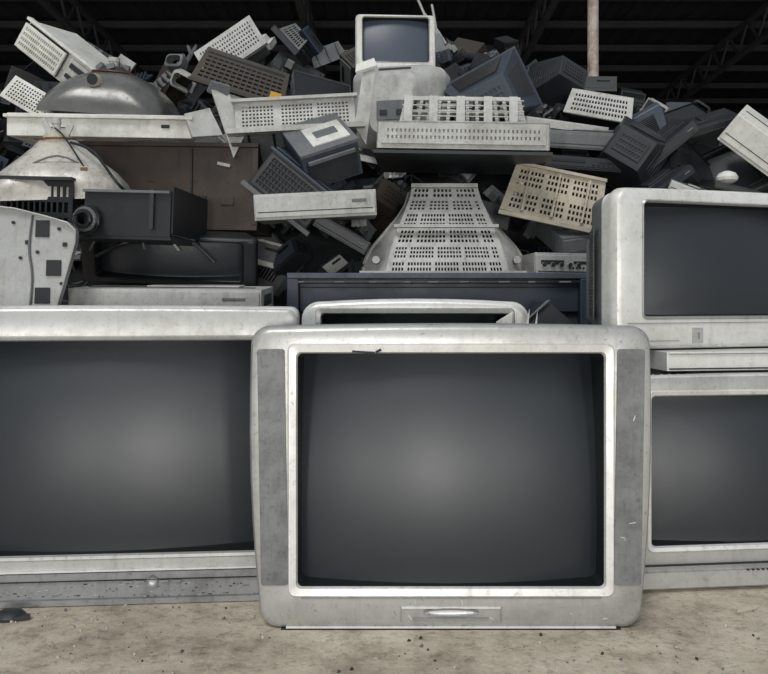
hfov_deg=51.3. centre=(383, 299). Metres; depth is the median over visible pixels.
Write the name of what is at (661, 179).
recorder
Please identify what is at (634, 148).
housing
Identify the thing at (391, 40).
computer monitor
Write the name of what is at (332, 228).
recorder
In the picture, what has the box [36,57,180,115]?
tube
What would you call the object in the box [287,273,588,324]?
television
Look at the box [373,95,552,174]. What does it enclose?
television back cover
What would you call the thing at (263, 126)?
frame
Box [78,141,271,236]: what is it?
base cabinet
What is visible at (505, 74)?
housing
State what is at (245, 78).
grille
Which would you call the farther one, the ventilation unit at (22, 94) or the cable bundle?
the ventilation unit at (22, 94)
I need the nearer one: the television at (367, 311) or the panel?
the television at (367, 311)
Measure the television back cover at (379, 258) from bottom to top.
0.386 m
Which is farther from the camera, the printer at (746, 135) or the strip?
the printer at (746, 135)
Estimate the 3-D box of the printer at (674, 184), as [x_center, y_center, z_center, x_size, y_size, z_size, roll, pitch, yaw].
[1.122,-0.393,2.904,0.172,0.136,0.223,0,0,19]
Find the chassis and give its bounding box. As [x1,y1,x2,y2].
[0,206,78,304]
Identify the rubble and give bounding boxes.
[0,603,767,673]
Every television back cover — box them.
[360,183,526,272]
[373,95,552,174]
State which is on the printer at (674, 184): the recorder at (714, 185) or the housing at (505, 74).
the recorder at (714, 185)
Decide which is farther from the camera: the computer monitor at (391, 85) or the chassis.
the computer monitor at (391, 85)
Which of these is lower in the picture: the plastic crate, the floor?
the floor
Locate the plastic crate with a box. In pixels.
[0,175,207,245]
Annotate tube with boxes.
[0,117,130,204]
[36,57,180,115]
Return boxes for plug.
[0,607,29,622]
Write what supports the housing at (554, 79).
on the heap
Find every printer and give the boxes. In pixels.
[281,113,362,185]
[668,180,705,189]
[684,108,737,138]
[717,105,767,175]
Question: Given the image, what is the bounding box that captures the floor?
[0,586,767,673]
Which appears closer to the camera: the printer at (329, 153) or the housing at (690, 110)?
the printer at (329, 153)
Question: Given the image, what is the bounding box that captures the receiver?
[522,252,585,272]
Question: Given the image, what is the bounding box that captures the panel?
[3,108,222,144]
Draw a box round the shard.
[736,605,758,613]
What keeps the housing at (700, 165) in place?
on the heap
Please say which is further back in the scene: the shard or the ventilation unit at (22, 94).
the ventilation unit at (22, 94)
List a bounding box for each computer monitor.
[80,231,257,285]
[353,64,451,151]
[355,14,435,69]
[702,144,767,192]
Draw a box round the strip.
[496,309,537,323]
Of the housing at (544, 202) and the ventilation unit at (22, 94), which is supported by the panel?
the ventilation unit at (22, 94)
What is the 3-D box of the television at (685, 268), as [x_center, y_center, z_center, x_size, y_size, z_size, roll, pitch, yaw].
[0.789,-0.075,2.134,0.660,0.382,0.433,0,0,-17]
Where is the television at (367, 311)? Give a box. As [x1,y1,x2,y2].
[302,299,527,324]
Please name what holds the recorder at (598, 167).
on the housing at (544, 202)
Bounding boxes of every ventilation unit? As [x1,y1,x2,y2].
[0,75,46,112]
[194,15,270,67]
[563,88,633,127]
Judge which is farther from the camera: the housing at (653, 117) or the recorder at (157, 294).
the housing at (653, 117)
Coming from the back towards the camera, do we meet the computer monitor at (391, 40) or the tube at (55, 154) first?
the computer monitor at (391, 40)
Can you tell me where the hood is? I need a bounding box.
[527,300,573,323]
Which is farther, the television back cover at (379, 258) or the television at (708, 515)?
the television back cover at (379, 258)
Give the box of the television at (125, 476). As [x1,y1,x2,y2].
[0,305,298,607]
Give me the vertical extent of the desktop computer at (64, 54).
0.370 m
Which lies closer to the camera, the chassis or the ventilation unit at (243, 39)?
the chassis
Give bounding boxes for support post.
[587,0,598,75]
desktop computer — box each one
[14,17,108,81]
[240,146,335,235]
[525,116,608,130]
[536,219,591,252]
[652,119,699,168]
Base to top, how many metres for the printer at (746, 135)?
0.330 m
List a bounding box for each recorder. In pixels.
[68,284,272,305]
[253,189,376,223]
[312,219,370,254]
[523,155,620,176]
[550,129,613,150]
[631,165,694,188]
[699,179,761,192]
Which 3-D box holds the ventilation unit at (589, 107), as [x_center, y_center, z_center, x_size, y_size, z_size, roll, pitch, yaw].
[0.936,-0.832,3.524,0.300,0.180,0.250,0,0,10]
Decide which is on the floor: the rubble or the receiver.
the rubble
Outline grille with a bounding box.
[187,47,289,106]
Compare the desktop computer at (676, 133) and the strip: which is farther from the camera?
the desktop computer at (676, 133)
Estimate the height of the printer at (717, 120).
0.165 m
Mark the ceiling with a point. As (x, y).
(714, 53)
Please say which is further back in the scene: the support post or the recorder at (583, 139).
the support post
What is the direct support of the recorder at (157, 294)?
on the television at (125, 476)
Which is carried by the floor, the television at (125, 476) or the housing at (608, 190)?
the television at (125, 476)
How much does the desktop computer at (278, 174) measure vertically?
0.358 m
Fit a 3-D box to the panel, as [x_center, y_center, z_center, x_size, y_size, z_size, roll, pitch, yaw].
[-0.979,-0.642,3.161,0.780,0.118,0.580,0,0,0]
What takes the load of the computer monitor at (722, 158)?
on the heap
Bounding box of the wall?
[524,109,767,118]
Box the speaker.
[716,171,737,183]
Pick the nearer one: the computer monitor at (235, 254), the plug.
the plug
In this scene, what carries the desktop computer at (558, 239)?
on the receiver
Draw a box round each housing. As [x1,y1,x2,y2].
[290,69,350,105]
[444,46,542,121]
[498,164,606,232]
[526,55,586,115]
[552,153,612,211]
[595,116,692,189]
[609,102,667,131]
[659,141,713,190]
[664,102,723,154]
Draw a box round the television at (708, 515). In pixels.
[643,371,767,589]
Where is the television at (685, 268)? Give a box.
[586,188,767,348]
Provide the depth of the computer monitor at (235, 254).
2.77 m
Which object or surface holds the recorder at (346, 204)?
on the recorder at (332, 228)
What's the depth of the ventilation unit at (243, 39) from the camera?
3.78 m
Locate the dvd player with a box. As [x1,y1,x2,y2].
[650,346,767,372]
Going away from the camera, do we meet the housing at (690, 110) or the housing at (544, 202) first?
the housing at (544, 202)
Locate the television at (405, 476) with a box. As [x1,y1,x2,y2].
[250,323,650,629]
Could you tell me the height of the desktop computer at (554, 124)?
0.150 m
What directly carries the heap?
on the floor
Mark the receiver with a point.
(536, 262)
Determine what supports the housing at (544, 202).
on the desktop computer at (558, 239)
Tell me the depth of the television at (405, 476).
1.61 m
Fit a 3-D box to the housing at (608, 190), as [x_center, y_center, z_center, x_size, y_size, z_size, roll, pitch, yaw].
[0.879,-0.498,3.422,0.322,0.287,0.274,0,0,-25]
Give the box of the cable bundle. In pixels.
[89,235,215,262]
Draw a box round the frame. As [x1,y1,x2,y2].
[207,58,377,162]
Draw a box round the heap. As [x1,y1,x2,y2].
[0,0,767,372]
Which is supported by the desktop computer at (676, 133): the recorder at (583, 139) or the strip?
the recorder at (583, 139)
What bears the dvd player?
on the television at (708, 515)
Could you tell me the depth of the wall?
15.98 m
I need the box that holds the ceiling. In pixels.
[0,0,767,111]
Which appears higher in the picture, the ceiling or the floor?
the ceiling

